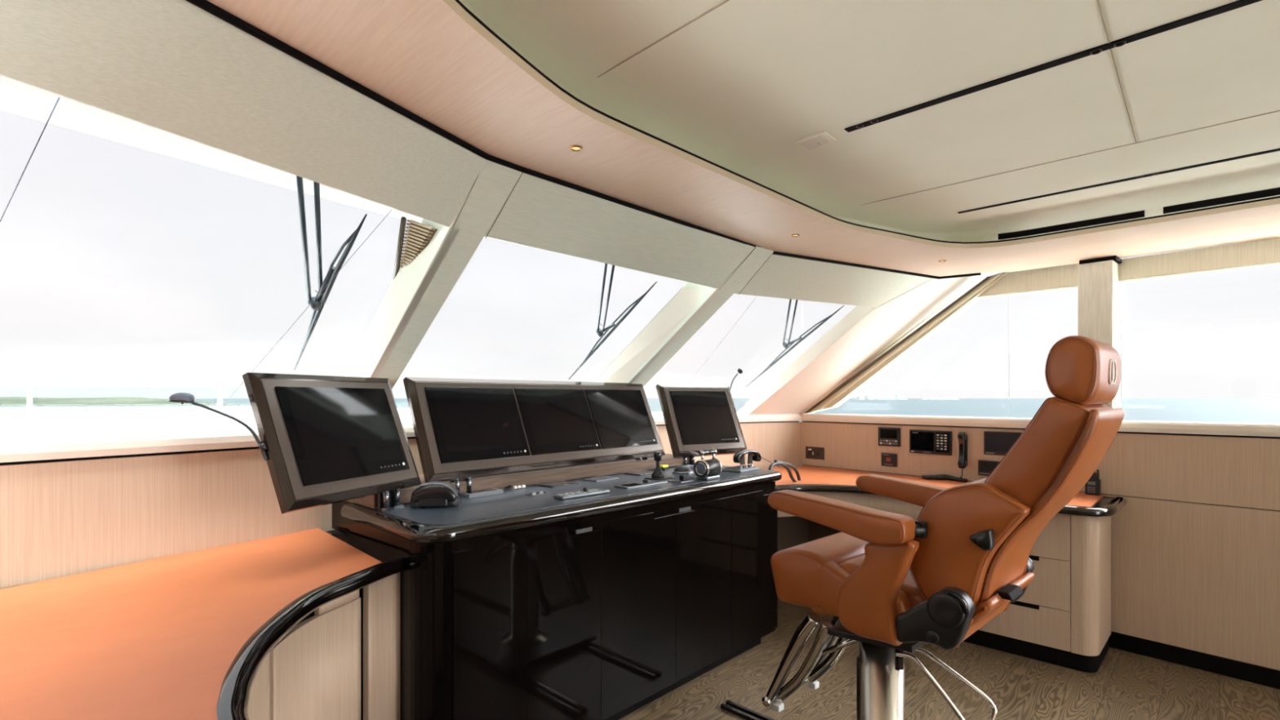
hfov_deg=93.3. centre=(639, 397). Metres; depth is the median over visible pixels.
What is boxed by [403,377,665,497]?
monitor
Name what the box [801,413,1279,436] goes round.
trim
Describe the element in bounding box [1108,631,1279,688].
baseboard
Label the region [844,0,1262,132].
ceiling light slot
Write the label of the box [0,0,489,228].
wall panel
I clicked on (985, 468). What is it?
radio unit
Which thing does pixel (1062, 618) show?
base cabinet
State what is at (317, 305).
windscreen wiper
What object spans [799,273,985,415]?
trim
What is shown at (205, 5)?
trim
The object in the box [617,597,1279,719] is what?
floor
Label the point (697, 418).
monitor
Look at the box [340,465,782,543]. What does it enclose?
countertop
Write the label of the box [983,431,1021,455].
display
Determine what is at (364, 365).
trim
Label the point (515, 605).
console
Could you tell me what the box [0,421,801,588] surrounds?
wall
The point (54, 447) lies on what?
trim
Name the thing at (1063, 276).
roller blind
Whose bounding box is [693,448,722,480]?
throttle lever
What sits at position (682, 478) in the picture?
control knob
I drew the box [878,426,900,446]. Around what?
display
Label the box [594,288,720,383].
trim
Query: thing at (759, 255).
trim
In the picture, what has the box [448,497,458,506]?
ear cup
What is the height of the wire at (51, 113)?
0.227 m
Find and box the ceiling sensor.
[793,130,835,151]
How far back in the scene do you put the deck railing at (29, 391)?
8.62 m
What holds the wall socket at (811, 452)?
attached to the wall at (1195, 541)
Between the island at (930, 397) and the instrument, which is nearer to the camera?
the instrument
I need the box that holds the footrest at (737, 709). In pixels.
[720,700,774,719]
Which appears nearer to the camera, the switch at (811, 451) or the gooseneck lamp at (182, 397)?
the gooseneck lamp at (182, 397)
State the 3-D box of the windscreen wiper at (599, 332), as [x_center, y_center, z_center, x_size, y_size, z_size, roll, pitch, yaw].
[-0.251,-0.385,3.231,0.608,0.561,0.353,0,0,44]
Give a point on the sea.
(1180, 410)
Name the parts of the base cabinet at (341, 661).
door, door, door rail, panel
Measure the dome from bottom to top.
0.041 m
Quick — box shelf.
[346,453,688,509]
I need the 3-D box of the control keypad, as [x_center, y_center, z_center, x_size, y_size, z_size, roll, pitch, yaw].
[-0.236,0.387,2.481,0.062,0.030,0.255,0,0,44]
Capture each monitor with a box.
[242,372,421,513]
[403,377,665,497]
[655,384,747,466]
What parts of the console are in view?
door, shelf trim, push button unit, door, door, yellow knob, door, door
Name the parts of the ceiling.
recessed panel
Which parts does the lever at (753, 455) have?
plate, coiled cord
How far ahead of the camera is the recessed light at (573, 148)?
1.81 m
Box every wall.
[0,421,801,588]
[800,421,1279,670]
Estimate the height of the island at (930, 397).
11.837 m
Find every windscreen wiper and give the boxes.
[293,175,367,369]
[568,263,657,379]
[745,298,844,387]
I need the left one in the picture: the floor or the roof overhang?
the roof overhang
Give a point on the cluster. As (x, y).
(510, 487)
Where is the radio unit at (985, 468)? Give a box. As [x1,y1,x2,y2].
[977,459,999,475]
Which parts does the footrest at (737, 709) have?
rail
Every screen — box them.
[538,481,578,488]
[582,475,618,481]
[623,470,653,475]
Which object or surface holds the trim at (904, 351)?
attached to the wall at (1195, 541)
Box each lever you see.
[644,451,672,479]
[721,449,800,482]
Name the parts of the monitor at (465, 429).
stand post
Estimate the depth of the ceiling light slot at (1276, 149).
2.41 m
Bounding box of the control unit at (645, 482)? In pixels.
[613,479,667,488]
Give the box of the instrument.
[458,488,503,497]
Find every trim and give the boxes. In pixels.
[0,413,801,462]
[185,0,981,279]
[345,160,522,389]
[345,228,457,377]
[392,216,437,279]
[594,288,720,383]
[626,245,773,386]
[733,253,931,307]
[736,347,828,415]
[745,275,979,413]
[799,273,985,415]
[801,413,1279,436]
[810,271,1008,412]
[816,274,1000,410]
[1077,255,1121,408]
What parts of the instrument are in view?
dark glass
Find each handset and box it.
[409,480,462,508]
[921,431,981,482]
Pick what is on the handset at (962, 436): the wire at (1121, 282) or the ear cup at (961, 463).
the ear cup at (961, 463)
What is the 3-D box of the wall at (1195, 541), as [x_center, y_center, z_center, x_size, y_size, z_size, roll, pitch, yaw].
[3.136,0.767,2.660,0.064,1.165,5.600,0,0,-41]
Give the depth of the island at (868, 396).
2621.60 m
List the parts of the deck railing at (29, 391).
post, rail, post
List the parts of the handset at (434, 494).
cord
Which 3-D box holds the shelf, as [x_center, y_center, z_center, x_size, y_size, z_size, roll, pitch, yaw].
[-0.454,0.373,3.002,0.389,0.058,1.903,0,0,43]
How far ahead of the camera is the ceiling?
1.75 m
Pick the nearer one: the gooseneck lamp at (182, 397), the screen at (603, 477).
the gooseneck lamp at (182, 397)
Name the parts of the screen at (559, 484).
glass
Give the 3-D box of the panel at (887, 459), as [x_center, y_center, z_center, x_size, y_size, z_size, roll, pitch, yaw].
[1.730,0.432,4.199,0.015,0.091,0.112,0,0,-41]
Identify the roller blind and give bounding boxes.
[977,263,1079,297]
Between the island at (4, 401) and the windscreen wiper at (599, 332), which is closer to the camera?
the windscreen wiper at (599, 332)
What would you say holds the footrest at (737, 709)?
on the floor
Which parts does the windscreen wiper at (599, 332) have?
arm, arm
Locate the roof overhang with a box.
[0,75,583,258]
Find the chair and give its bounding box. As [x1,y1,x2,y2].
[761,335,1124,719]
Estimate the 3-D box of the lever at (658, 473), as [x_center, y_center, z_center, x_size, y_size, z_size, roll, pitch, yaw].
[0.092,0.335,3.010,0.085,0.135,0.120,0,0,44]
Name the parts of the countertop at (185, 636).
board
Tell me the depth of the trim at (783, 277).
3.45 m
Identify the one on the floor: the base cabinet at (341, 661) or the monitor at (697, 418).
the base cabinet at (341, 661)
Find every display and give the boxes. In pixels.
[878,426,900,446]
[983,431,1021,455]
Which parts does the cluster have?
plate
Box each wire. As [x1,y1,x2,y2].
[0,97,59,222]
[227,209,391,399]
[689,297,755,382]
[1120,281,1121,407]
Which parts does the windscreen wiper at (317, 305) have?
arm, arm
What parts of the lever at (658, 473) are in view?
stem, plate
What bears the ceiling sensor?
attached to the ceiling
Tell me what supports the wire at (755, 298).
attached to the window
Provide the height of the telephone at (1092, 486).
0.150 m
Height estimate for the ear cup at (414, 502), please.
0.034 m
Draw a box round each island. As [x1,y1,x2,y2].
[0,396,239,405]
[855,394,906,399]
[921,396,956,399]
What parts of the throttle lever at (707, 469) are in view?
handle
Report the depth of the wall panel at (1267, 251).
3.04 m
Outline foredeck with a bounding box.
[0,406,662,438]
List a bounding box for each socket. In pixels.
[257,440,267,451]
[805,446,824,459]
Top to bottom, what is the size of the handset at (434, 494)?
0.094 m
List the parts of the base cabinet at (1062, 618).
drawer, finger pull, finger pull, drawer, drawer, corner post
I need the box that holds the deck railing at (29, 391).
[0,386,404,409]
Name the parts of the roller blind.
rail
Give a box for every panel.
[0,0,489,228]
[484,172,755,289]
[881,453,897,466]
[1118,237,1279,281]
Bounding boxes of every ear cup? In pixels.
[409,497,419,507]
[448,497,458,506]
[957,433,967,439]
[957,460,967,466]
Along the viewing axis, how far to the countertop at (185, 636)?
1.43 m
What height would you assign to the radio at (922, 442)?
0.156 m
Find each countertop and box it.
[0,528,405,719]
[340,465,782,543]
[760,465,1127,551]
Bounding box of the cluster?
[506,484,525,489]
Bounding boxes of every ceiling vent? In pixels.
[998,210,1144,239]
[1163,186,1279,213]
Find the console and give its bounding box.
[325,453,782,719]
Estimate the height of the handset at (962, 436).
0.318 m
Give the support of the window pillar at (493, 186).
attached to the wall at (60, 517)
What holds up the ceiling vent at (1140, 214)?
in the ceiling
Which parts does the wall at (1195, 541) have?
panel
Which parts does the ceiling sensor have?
plate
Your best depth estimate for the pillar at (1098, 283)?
3.25 m
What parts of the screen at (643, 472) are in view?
frame, glass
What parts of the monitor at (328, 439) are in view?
stand post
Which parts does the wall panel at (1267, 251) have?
rail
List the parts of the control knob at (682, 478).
plate, lever knob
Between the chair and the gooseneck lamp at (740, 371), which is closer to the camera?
the chair
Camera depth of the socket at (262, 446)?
1.76 m
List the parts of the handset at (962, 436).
coiled cord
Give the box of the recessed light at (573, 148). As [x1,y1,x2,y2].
[568,145,582,151]
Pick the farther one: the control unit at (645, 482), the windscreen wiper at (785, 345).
the windscreen wiper at (785, 345)
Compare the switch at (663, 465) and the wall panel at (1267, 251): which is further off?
the switch at (663, 465)
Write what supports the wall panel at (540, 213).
attached to the ceiling
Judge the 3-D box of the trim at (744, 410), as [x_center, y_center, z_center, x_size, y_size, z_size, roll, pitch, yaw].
[1.052,-0.137,4.430,1.446,0.914,0.276,0,0,44]
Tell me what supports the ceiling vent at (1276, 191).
in the ceiling
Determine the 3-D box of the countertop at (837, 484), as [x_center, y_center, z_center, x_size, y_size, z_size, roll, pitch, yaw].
[1.394,0.940,3.687,2.386,0.821,1.332,0,0,44]
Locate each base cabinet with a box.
[247,572,399,719]
[963,513,1111,672]
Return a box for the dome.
[671,465,694,474]
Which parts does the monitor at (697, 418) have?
stand post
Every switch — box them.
[659,464,668,467]
[808,449,813,455]
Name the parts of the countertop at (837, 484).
knee panel, board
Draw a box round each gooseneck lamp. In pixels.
[168,392,267,460]
[729,368,742,390]
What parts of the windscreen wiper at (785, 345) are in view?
arm, arm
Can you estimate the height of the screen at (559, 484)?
0.007 m
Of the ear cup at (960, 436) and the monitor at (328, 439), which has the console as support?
the monitor at (328, 439)
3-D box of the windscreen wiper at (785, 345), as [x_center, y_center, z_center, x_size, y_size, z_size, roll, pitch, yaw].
[0.951,-0.369,4.157,0.757,0.587,0.417,0,0,44]
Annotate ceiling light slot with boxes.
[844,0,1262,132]
[957,148,1279,213]
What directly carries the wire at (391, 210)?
attached to the window
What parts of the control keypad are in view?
knob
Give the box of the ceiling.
[206,0,1279,276]
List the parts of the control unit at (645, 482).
knob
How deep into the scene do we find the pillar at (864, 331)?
4.13 m
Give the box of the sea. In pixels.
[0,398,1279,465]
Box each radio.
[909,429,951,455]
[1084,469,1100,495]
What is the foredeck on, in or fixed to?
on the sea
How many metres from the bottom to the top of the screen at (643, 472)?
0.007 m
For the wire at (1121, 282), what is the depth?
3.29 m
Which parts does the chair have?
footrest leg, seat, footrest leg, link rod, armrest, seat frame, panel, seat, armrest, backrest, lumbar knob, backrest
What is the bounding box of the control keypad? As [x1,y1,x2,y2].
[553,487,609,499]

